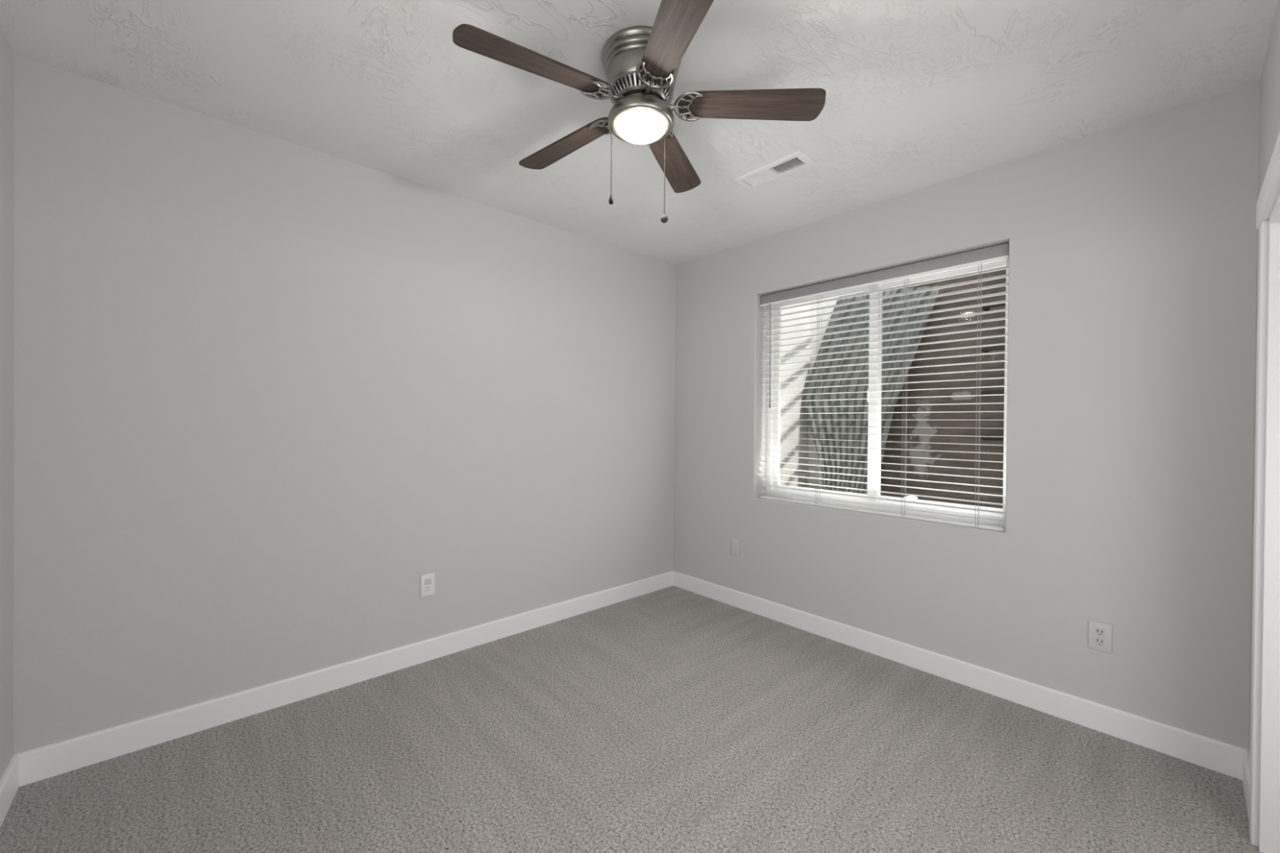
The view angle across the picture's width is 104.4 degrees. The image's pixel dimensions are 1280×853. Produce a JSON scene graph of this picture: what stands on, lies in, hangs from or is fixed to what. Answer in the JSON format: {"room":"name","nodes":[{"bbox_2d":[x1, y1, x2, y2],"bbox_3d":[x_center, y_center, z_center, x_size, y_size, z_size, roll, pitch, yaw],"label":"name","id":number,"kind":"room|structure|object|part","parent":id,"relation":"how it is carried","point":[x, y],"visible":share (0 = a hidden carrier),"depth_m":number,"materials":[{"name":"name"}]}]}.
{"room":"empty bedroom","nodes":[
{"label":"empty bedroom","id":0,"kind":"room"},
{"bbox_2d":[0,25,13,780],"bbox_3d":[-0.887,0.005,0.249,0.120,2.440,3.689,0,0,-42],"label":"wall","id":1,"kind":"structure","parent":0,"point":[6,55],"depth_m":1.59,"materials":[{"name":"grey paint"}]},
{"bbox_2d":[0,755,18,827],"bbox_3d":[-1.510,1.161,1.028,0.014,0.108,1.696,0,0,-42],"label":"baseboard","id":2,"kind":"structure","parent":1,"relation":"attached to","point":[9,782],"depth_m":1.57,"materials":[{"name":"white paint"}]},
{"bbox_2d":[13,53,675,754],"bbox_3d":[-1.005,-0.012,2.738,3.299,2.440,0.150,0,0,-42],"label":"wall","id":3,"kind":"structure","parent":0,"point":[267,388],"depth_m":2.14,"materials":[{"name":"grey paint"}]},
{"bbox_2d":[13,570,674,786],"bbox_3d":[-0.916,1.155,2.725,3.179,0.108,0.014,0,0,-42],"label":"baseboard","id":4,"kind":"structure","parent":3,"relation":"attached to","point":[35,765],"depth_m":2.15,"materials":[{"name":"white paint"}]},
{"bbox_2d":[420,573,435,597],"bbox_3d":[-1.095,0.818,2.561,0.071,0.114,0.009,0,0,-42],"label":"wall outlet","id":5,"kind":"object","parent":3,"relation":"attached to","point":[428,580],"visible":1,"depth_m":2.56,"materials":[{"name":"white plastic"}]},
{"bbox_3d":[-1.093,0.801,2.559,0.033,0.032,0.002,0,0,-42],"label":"rocker panel","id":6,"kind":"part","parent":5,"relation":"part of","materials":[{"name":"grey plastic"}]},
{"bbox_2d":[424,584,431,592],"bbox_3d":[-1.093,0.836,2.559,0.033,0.032,0.002,0,0,-42],"label":"receptacle","id":7,"kind":"object","parent":5,"relation":"attached to","point":[427,587],"depth_m":2.56,"materials":[{"name":"white plastic"}]},
{"bbox_2d":[0,585,1261,852],"bbox_3d":[-0.321,1.286,0.884,4.779,0.120,3.839,0,0,-42],"label":"floor","id":8,"kind":"structure","parent":0,"point":[672,719],"depth_m":1.77,"materials":[{"name":"carpet"}]},
{"bbox_2d":[0,0,1277,265],"bbox_3d":[-0.299,-1.294,0.868,4.779,0.160,3.839,0,0,-42],"label":"ceiling","id":9,"kind":"structure","parent":0,"point":[920,94],"depth_m":1.74,"materials":[{"name":"white paint"}]},
{"bbox_2d":[452,0,826,222],"bbox_3d":[-0.029,-0.956,1.635,1.125,0.521,1.122,0,0,-42],"label":"ceiling fan","id":10,"kind":"object","parent":9,"relation":"hanging from","point":[641,64],"visible":1,"depth_m":1.56,"materials":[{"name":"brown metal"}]},
{"bbox_3d":[-0.295,-1.049,1.438,0.470,0.007,0.120,-2,14,-33],"label":"blade","id":11,"kind":"part","parent":10,"relation":"part of","materials":[{"name":"brown wood"}]},
{"bbox_3d":[-0.272,-1.052,1.856,0.470,0.007,0.120,-1,11,39],"label":"blade","id":12,"kind":"part","parent":10,"relation":"part of","materials":[{"name":"brown wood"}]},
{"bbox_3d":[-0.094,-0.881,1.638,0.004,0.229,0.004,1,0,25],"label":"pull chain","id":13,"kind":"part","parent":10,"relation":"part of","materials":[{"name":"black metal"}]},
{"bbox_3d":[0.003,-0.977,1.632,0.177,0.055,0.177,0,0,-42],"label":"lamp shade","id":14,"kind":"part","parent":10,"relation":"part of","materials":[{"name":"beige glass"}]},
{"bbox_3d":[0.084,-0.858,1.690,0.004,0.271,0.004,0,0,-20],"label":"pull chain","id":15,"kind":"part","parent":10,"relation":"part of","materials":[{"name":"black metal"}]},
{"bbox_3d":[0.132,-1.049,1.963,0.120,0.007,0.470,-12,-6,20],"label":"blade","id":16,"kind":"part","parent":10,"relation":"part of","materials":[{"name":"brown wood"}]},
{"bbox_3d":[0.095,-1.045,1.287,0.120,0.007,0.470,13,-1,-15],"label":"blade","id":17,"kind":"part","parent":10,"relation":"part of","materials":[{"name":"brown wood"}]},
{"bbox_3d":[0.359,-1.044,1.612,0.470,0.007,0.120,2,-12,3],"label":"blade","id":18,"kind":"part","parent":10,"relation":"part of","materials":[{"name":"brown wood"}]},
{"bbox_2d":[733,150,815,189],"bbox_3d":[0.633,-1.256,2.361,0.144,0.100,0.360,0,0,-42],"label":"ceiling vent","id":19,"kind":"object","parent":9,"relation":"in","point":[766,174],"visible":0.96,"depth_m":2.36,"materials":[{"name":"white metal"}]},
{"bbox_2d":[779,297,837,488],"bbox_3d":[1.119,-0.432,4.015,1.080,1.940,0.615,0,0,-42],"label":"wall","id":20,"kind":"structure","parent":0,"point":[802,426],"depth_m":4.16,"materials":[{"name":"white"}]},
{"bbox_2d":[673,81,1259,750],"bbox_3d":[1.545,-0.019,2.567,0.240,2.700,3.839,0,0,-42],"label":"wall","id":21,"kind":"structure","parent":0,"point":[1133,245],"depth_m":2.09,"materials":[{"name":"grey paint"}]},
{"bbox_2d":[730,537,739,556],"bbox_3d":[0.645,0.818,3.368,0.008,0.114,0.071,0,0,-42],"label":"wall plate","id":22,"kind":"object","parent":21,"relation":"attached to","point":[735,543],"visible":1,"depth_m":3.37,"materials":[{"name":"grey plastic"}]},
{"bbox_2d":[765,257,1008,527],"bbox_3d":[1.336,-0.192,2.871,0.070,1.339,1.354,0,0,-42],"label":"window","id":23,"kind":"structure","parent":21,"relation":"in","point":[873,426],"depth_m":2.83,"materials":[{"name":"white plastic"}]},
{"bbox_3d":[1.116,-0.196,3.095,0.022,1.237,0.641,0,0,-42],"label":"sash","id":24,"kind":"part","parent":23,"relation":"part of","materials":[{"name":"white plastic"}]},
{"bbox_2d":[760,243,1008,530],"bbox_3d":[1.258,-0.184,2.799,0.082,1.345,1.342,0,0,-42],"label":"window blind","id":25,"kind":"object","parent":23,"relation":"attached to","point":[998,252],"visible":0.85,"depth_m":2.67,"materials":[{"name":"white plastic"}]},
{"bbox_3d":[1.087,-0.170,3.003,0.056,1.288,0.014,0,0,-42],"label":"ladder cord","id":26,"kind":"part","parent":25,"relation":"part of","materials":[{"name":"white fabric"}]},
{"bbox_3d":[1.260,0.478,2.811,0.048,0.022,1.330,0,0,-42],"label":"rail","id":27,"kind":"part","parent":25,"relation":"part of","materials":[{"name":"white plastic"}]},
{"bbox_3d":[1.416,-0.165,2.641,0.056,1.288,0.014,0,0,-42],"label":"ladder cord","id":28,"kind":"part","parent":25,"relation":"part of","materials":[{"name":"white fabric"}]},
{"bbox_3d":[1.641,-0.162,2.395,0.056,1.288,0.014,0,0,-42],"label":"ladder cord","id":29,"kind":"part","parent":25,"relation":"part of","materials":[{"name":"white fabric"}]},
{"bbox_3d":[1.575,-0.189,2.624,0.022,1.237,0.595,0,0,-42],"label":"sash","id":30,"kind":"part","parent":23,"relation":"part of","materials":[{"name":"white plastic"}]},
{"bbox_2d":[673,571,1248,780],"bbox_3d":[1.193,1.173,2.761,0.014,0.108,2.775,0,0,-42],"label":"baseboard","id":31,"kind":"structure","parent":21,"relation":"attached to","point":[1223,757],"depth_m":2.23,"materials":[{"name":"white paint"}]},
{"bbox_2d":[1088,620,1111,653],"bbox_3d":[1.872,0.856,2.020,0.010,0.114,0.071,0,0,-42],"label":"wall outlet","id":32,"kind":"object","parent":21,"relation":"attached to","point":[1100,634],"visible":1,"depth_m":2.02,"materials":[{"name":"grey plastic"}]},
{"bbox_2d":[1095,637,1104,646],"bbox_3d":[1.869,0.875,2.018,0.003,0.034,0.027,0,0,-42],"label":"receptacle","id":33,"kind":"object","parent":32,"relation":"attached to","point":[1100,642],"depth_m":2.02,"materials":[{"name":"grey plastic"}]},
{"bbox_2d":[1095,627,1104,636],"bbox_3d":[1.870,0.836,2.018,0.003,0.034,0.027,0,0,-42],"label":"receptacle","id":34,"kind":"object","parent":32,"relation":"attached to","point":[1100,632],"depth_m":2.02,"materials":[{"name":"grey plastic"}]},
{"bbox_2d":[1248,0,1279,753],"bbox_3d":[1.008,0.019,0.617,3.179,2.440,0.120,0,0,-42],"label":"wall","id":35,"kind":"structure","parent":0,"point":[1269,82],"depth_m":1.56,"materials":[{"name":"grey paint"}]},
{"bbox_2d":[1242,751,1249,818],"bbox_3d":[1.995,1.187,1.623,0.333,0.108,0.014,0,0,-42],"label":"baseboard","id":36,"kind":"structure","parent":35,"relation":"attached to","point":[1246,755],"depth_m":1.66,"materials":[{"name":"white paint"}]},
{"bbox_2d":[1248,131,1279,852],"bbox_3d":[0.930,0.274,0.561,2.720,1.930,0.146,0,0,-42],"label":"trim","id":37,"kind":"structure","parent":35,"relation":"attached to","point":[1264,751],"depth_m":1.44,"materials":[{"name":"white paint"}]},
{"bbox_3d":[1.852,0.318,1.483,0.071,1.845,0.018,0,0,-42],"label":"casing","id":38,"kind":"part","parent":37,"relation":"part of","materials":[{"name":"white paint"}]},
{"bbox_3d":[0.896,-0.649,0.601,2.720,0.085,0.022,0,0,-42],"label":"head casing","id":39,"kind":"part","parent":37,"relation":"part of","materials":[{"name":"white paint"}]},
{"label":"outside","id":40,"kind":"structure","parent":0,"visible":0},
{"bbox_3d":[2.439,0.700,3.959,2.960,0.300,5.700,0,0,-42],"label":"ground","id":41,"kind":"structure","parent":40,"visible":0},
{"bbox_2d":[803,285,940,494],"bbox_3d":[1.702,-0.283,3.814,0.373,1.636,0.978,0,0,-42],"label":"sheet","id":42,"kind":"object","parent":41,"relation":"on","point":[839,412],"visible":0.6,"depth_m":3.83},
{"bbox_2d":[904,495,917,499],"bbox_3d":[1.504,0.467,2.812,0.012,0.165,0.130,0,0,-42],"label":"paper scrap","id":43,"kind":"object","parent":41,"relation":"on","point":[908,496],"visible":0.17,"depth_m":2.78,"materials":[{"name":"white paper"}]},
{"bbox_2d":[880,269,1005,508],"bbox_3d":[2.549,-0.380,3.367,0.200,1.870,3.500,0,0,-42],"label":"wall","id":44,"kind":"structure","parent":41,"relation":"on","point":[928,411],"depth_m":3.55,"materials":[{"name":"brown concrete"}]},
{"bbox_2d":[980,389,1004,395],"bbox_3d":[2.465,-0.225,3.229,0.149,0.028,0.413,0,0,-42],"label":"ladder rung","id":45,"kind":"object","parent":44,"relation":"attached to","point":[985,392],"visible":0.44,"depth_m":3.28,"materials":[{"name":"black"}]},
{"bbox_2d":[980,436,1004,440],"bbox_3d":[2.462,0.080,3.231,0.149,0.028,0.413,0,0,-42],"label":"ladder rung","id":46,"kind":"object","parent":44,"relation":"attached to","point":[989,438],"visible":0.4,"depth_m":3.27,"materials":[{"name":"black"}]},
{"bbox_2d":[981,345,1004,352],"bbox_3d":[2.468,-0.515,3.227,0.149,0.028,0.413,0,0,-42],"label":"ladder rung","id":47,"kind":"object","parent":44,"relation":"attached to","point":[986,349],"visible":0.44,"depth_m":3.28,"materials":[{"name":"black"}]},
{"bbox_2d":[982,302,1005,311],"bbox_3d":[2.470,-0.800,3.225,0.149,0.028,0.413,0,0,-42],"label":"ladder rung","id":48,"kind":"object","parent":44,"relation":"attached to","point":[985,308],"visible":0.38,"depth_m":3.28,"materials":[{"name":"black"}]}
]}

